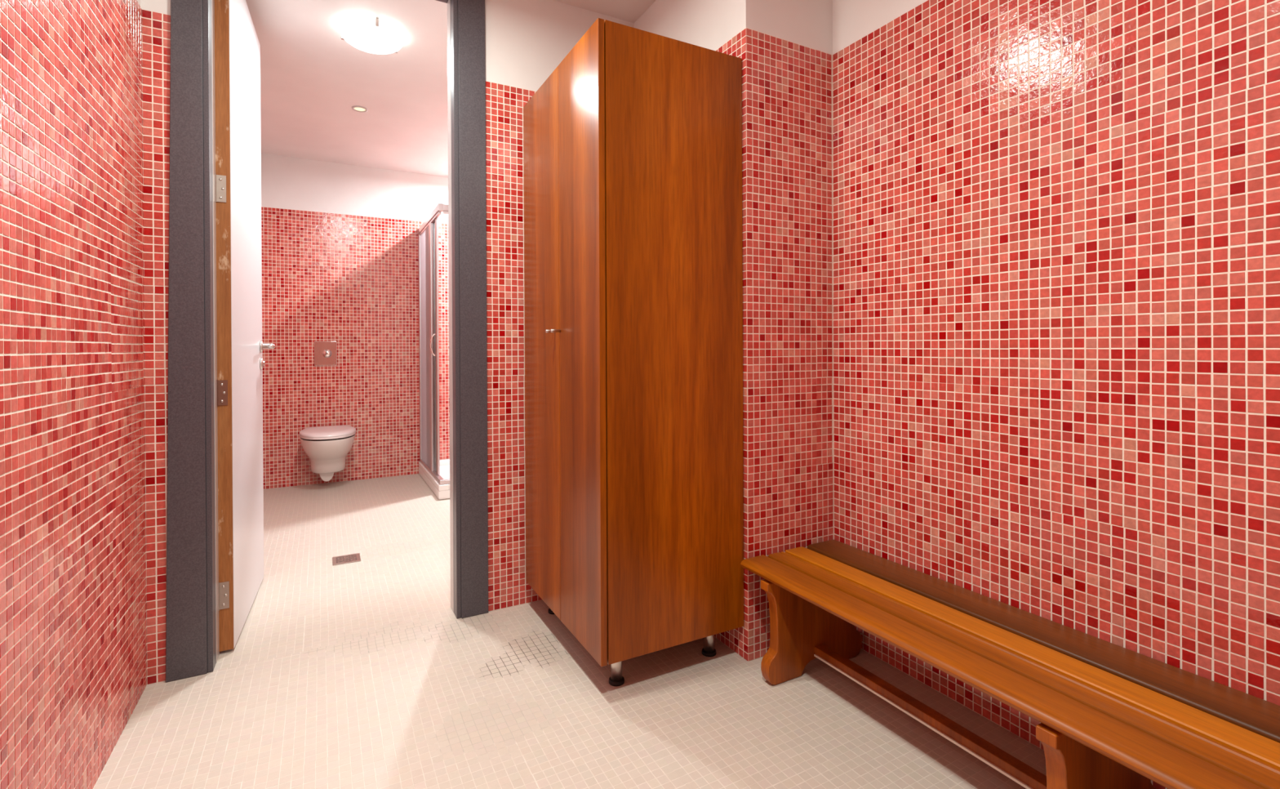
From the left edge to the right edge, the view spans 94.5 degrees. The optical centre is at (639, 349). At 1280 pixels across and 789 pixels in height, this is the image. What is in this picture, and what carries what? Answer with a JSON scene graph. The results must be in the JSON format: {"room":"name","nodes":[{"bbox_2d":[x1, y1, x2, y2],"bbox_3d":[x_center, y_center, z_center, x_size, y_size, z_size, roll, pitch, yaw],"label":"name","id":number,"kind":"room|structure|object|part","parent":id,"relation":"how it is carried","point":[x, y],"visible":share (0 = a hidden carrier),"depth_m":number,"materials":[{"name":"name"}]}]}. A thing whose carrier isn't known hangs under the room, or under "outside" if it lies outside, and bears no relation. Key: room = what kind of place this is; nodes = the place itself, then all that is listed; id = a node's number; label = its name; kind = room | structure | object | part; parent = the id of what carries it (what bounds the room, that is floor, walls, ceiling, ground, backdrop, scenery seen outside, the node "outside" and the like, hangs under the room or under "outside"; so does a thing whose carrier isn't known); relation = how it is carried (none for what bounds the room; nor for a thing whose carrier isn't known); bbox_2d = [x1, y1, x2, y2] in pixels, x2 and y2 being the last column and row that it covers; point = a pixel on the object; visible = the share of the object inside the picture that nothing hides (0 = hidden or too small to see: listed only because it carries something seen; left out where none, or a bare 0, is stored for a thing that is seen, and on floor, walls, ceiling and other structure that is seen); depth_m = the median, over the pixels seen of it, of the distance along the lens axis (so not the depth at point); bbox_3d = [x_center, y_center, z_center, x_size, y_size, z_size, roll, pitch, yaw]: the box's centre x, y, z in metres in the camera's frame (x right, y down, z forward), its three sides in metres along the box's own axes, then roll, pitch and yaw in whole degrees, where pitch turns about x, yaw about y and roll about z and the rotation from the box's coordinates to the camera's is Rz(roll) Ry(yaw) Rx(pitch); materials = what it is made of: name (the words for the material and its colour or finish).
{"room":"changing room","nodes":[
{"label":"changing room","id":0,"kind":"room"},
{"bbox_2d":[0,0,146,788],"bbox_3d":[-0.647,-0.193,0.128,0.082,2.407,3.700,0,0,-28],"label":"wall","id":1,"kind":"structure","parent":0,"point":[73,630],"depth_m":1.24,"materials":[{"name":"tile"}]},
{"bbox_2d":[261,153,449,488],"bbox_3d":[-1.983,-0.205,4.672,2.420,2.407,0.081,0,0,-28],"label":"wall","id":2,"kind":"structure","parent":0,"point":[340,241],"depth_m":4.50,"materials":[{"name":"tile"}]},
{"bbox_2d":[314,341,337,365],"bbox_3d":[-2.346,0.030,4.413,0.150,0.182,0.028,0,0,-28],"label":"flush plate","id":3,"kind":"object","parent":2,"relation":"attached to","point":[325,352],"visible":1,"depth_m":4.41,"materials":[{"name":"silver metal"}]},
{"bbox_2d":[299,424,355,481],"bbox_3d":[-2.217,0.759,4.209,0.358,0.392,0.514,0,0,-28],"label":"toilet","id":4,"kind":"object","parent":2,"relation":"attached to","point":[326,447],"visible":1,"depth_m":4.11,"materials":[{"name":"white ceramic"}]},
{"bbox_3d":[-2.219,0.749,4.212,0.352,0.268,0.506,0,0,-28],"label":"bowl","id":5,"kind":"part","parent":4,"relation":"part of","materials":[{"name":"white ceramic"}]},
{"bbox_3d":[-2.208,0.599,4.190,0.357,0.014,0.470,0,0,-28],"label":"seat","id":6,"kind":"part","parent":4,"relation":"part of","materials":[{"name":"white plastic"}]},
{"bbox_3d":[-2.208,0.577,4.189,0.358,0.028,0.471,0,0,-28],"label":"lid","id":7,"kind":"part","parent":4,"relation":"part of","materials":[{"name":"white plastic"}]},
{"bbox_2d":[141,0,634,684],"bbox_3d":[-0.612,-0.202,2.304,2.205,2.407,0.112,0,0,-28],"label":"wall","id":8,"kind":"structure","parent":0,"point":[526,41],"depth_m":2.27,"materials":[{"name":"tile"}]},
{"bbox_2d":[165,0,488,681],"bbox_3d":[-1.202,-0.198,2.369,0.974,2.403,0.808,0,0,-28],"label":"door","id":9,"kind":"structure","parent":8,"relation":"in","point":[215,519],"depth_m":1.96,"materials":[{"name":"grey"}]},
{"bbox_3d":[-1.397,-0.195,1.812,0.102,2.403,0.012,0,0,-28],"label":"casing","id":10,"kind":"part","parent":9,"relation":"part of","materials":[{"name":"grey metal"}]},
{"bbox_3d":[-1.579,-0.013,2.506,0.058,0.052,0.151,0,0,-28],"label":"handle","id":11,"kind":"part","parent":9,"relation":"part of","materials":[{"name":"silver metal"}]},
{"bbox_3d":[-0.628,-0.200,2.226,0.100,2.403,0.012,0,0,-28],"label":"casing","id":12,"kind":"part","parent":9,"relation":"part of","materials":[{"name":"grey metal"}]},
{"bbox_2d":[245,0,655,177],"bbox_3d":[-0.458,-1.434,1.832,2.427,0.060,6.525,0,0,-28],"label":"ceiling","id":13,"kind":"structure","parent":0,"point":[312,78],"depth_m":3.11,"materials":[{"name":"white paint"}]},
{"bbox_2d":[351,105,368,111],"bbox_3d":[-1.637,-1.403,3.455,0.086,0.005,0.086,0,0,-28],"label":"recessed light","id":14,"kind":"object","parent":13,"relation":"in","point":[359,108],"visible":1,"depth_m":3.45,"materials":[{"name":"grey"}]},
{"bbox_2d":[339,17,404,53],"bbox_3d":[-1.184,-1.370,2.616,0.260,0.068,0.265,0,0,-28],"label":"ceiling lamp","id":15,"kind":"object","parent":13,"relation":"attached to","point":[370,35],"visible":1,"depth_m":2.56,"materials":[{"name":"white glass"}]},
{"bbox_2d":[93,473,1046,788],"bbox_3d":[-0.447,1.033,1.842,2.427,0.060,6.525,0,0,-28],"label":"floor","id":16,"kind":"structure","parent":0,"point":[364,673],"depth_m":1.66,"materials":[{"name":"tile"}]},
{"bbox_2d":[332,552,360,564],"bbox_3d":[-1.401,1.001,2.825,0.118,0.003,0.116,0,0,-28],"label":"floor drain","id":17,"kind":"object","parent":16,"relation":"on","point":[342,559],"visible":1,"depth_m":2.82,"materials":[{"name":"grey metal"}]},
{"bbox_2d":[418,458,449,499],"bbox_3d":[-1.149,0.946,4.544,0.918,0.097,0.933,0,0,-28],"label":"shower tray","id":18,"kind":"object","parent":16,"relation":"on","point":[442,491],"visible":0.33,"depth_m":4.28,"materials":[{"name":"white ceramic"}]},
{"bbox_2d":[417,203,449,484],"bbox_3d":[-1.164,-0.038,4.541,0.936,1.868,0.926,0,0,-28],"label":"shower enclosure","id":19,"kind":"object","parent":18,"relation":"on","point":[428,238],"visible":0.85,"depth_m":4.28,"materials":[{"name":"clear glass"}]},
{"bbox_3d":[-1.747,-0.018,4.725,0.032,1.780,0.048,0,0,-28],"label":"post","id":20,"kind":"part","parent":19,"relation":"part of","materials":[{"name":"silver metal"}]},
{"bbox_3d":[-1.628,-0.018,4.499,0.006,1.782,0.466,0,0,-28],"label":"panel","id":21,"kind":"part","parent":19,"relation":"part of","materials":[{"name":"clear glass"}]},
{"bbox_3d":[-1.549,-0.937,4.351,0.032,0.060,0.892,0,0,-28],"label":"rail","id":22,"kind":"part","parent":19,"relation":"part of","materials":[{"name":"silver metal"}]},
{"bbox_3d":[-1.541,0.886,4.358,0.032,0.026,0.892,0,0,-28],"label":"rail","id":23,"kind":"part","parent":19,"relation":"part of","materials":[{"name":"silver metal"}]},
{"bbox_3d":[-1.436,-0.032,4.101,0.040,0.162,0.012,0,0,-28],"label":"handle","id":24,"kind":"part","parent":19,"relation":"part of","materials":[{"name":"silver metal"}]},
{"bbox_3d":[-1.511,-0.020,4.303,0.004,1.778,0.390,0,0,-28],"label":"door","id":25,"kind":"part","parent":19,"relation":"part of","materials":[{"name":"clear glass"}]},
{"bbox_3d":[-0.930,-0.939,4.159,0.876,0.060,0.032,0,0,-28],"label":"rail","id":26,"kind":"part","parent":19,"relation":"part of","materials":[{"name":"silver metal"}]},
{"bbox_3d":[-0.922,0.884,4.166,0.876,0.026,0.032,0,0,-28],"label":"rail","id":27,"kind":"part","parent":19,"relation":"part of","materials":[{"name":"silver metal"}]},
{"bbox_2d":[523,17,743,685],"bbox_3d":[-0.072,0.034,2.081,0.538,1.932,0.698,0,0,-28],"label":"tall cabinet","id":28,"kind":"object","parent":16,"relation":"on","point":[633,143],"visible":1,"depth_m":1.79,"materials":[{"name":"brown wood"}]},
{"bbox_3d":[-0.347,-0.019,2.116,0.019,1.824,0.376,0,0,-28],"label":"door","id":29,"kind":"part","parent":28,"relation":"part of","materials":[{"name":"brown wood"}]},
{"bbox_3d":[-0.274,-0.060,1.924,0.034,0.012,0.012,0,0,-28],"label":"knob","id":30,"kind":"part","parent":28,"relation":"part of","materials":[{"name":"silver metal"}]},
{"bbox_3d":[-0.181,-0.018,1.807,0.019,1.824,0.320,0,0,-28],"label":"door","id":31,"kind":"part","parent":28,"relation":"part of","materials":[{"name":"brown wood"}]},
{"bbox_3d":[-0.071,0.943,1.780,0.036,0.101,0.036,0,0,-28],"label":"leg","id":32,"kind":"part","parent":28,"relation":"part of","materials":[{"name":"silver metal"}]},
{"bbox_3d":[0.227,0.941,1.945,0.036,0.101,0.036,0,0,-28],"label":"leg","id":33,"kind":"part","parent":28,"relation":"part of","materials":[{"name":"silver metal"}]},
{"bbox_2d":[740,539,1279,788],"bbox_3d":[0.947,0.828,1.114,0.410,0.340,1.902,0,0,-28],"label":"slatted bench","id":34,"kind":"object","parent":16,"relation":"on","point":[1110,715],"visible":1,"depth_m":1.26,"materials":[{"name":"brown wood"}]},
{"bbox_3d":[0.543,0.844,1.853,0.396,0.307,0.036,0,0,-28],"label":"leg","id":35,"kind":"part","parent":34,"relation":"part of","materials":[{"name":"brown wood"}]},
{"bbox_3d":[0.912,0.845,1.169,0.396,0.307,0.036,0,0,-28],"label":"leg","id":36,"kind":"part","parent":34,"relation":"part of","materials":[{"name":"brown wood"}]},
{"bbox_2d":[634,0,834,661],"bbox_3d":[0.361,-0.206,2.335,0.461,2.407,0.770,0,0,-28],"label":"wall pier","id":37,"kind":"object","parent":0,"point":[784,47],"visible":0.34,"depth_m":1.97,"materials":[{"name":"tile"}]},
{"bbox_2d":[832,0,1279,788],"bbox_3d":[1.405,-0.205,0.797,0.081,2.407,2.931,0,0,-28],"label":"wall","id":38,"kind":"structure","parent":0,"point":[1056,223],"depth_m":1.42,"materials":[{"name":"tile"}]}
]}

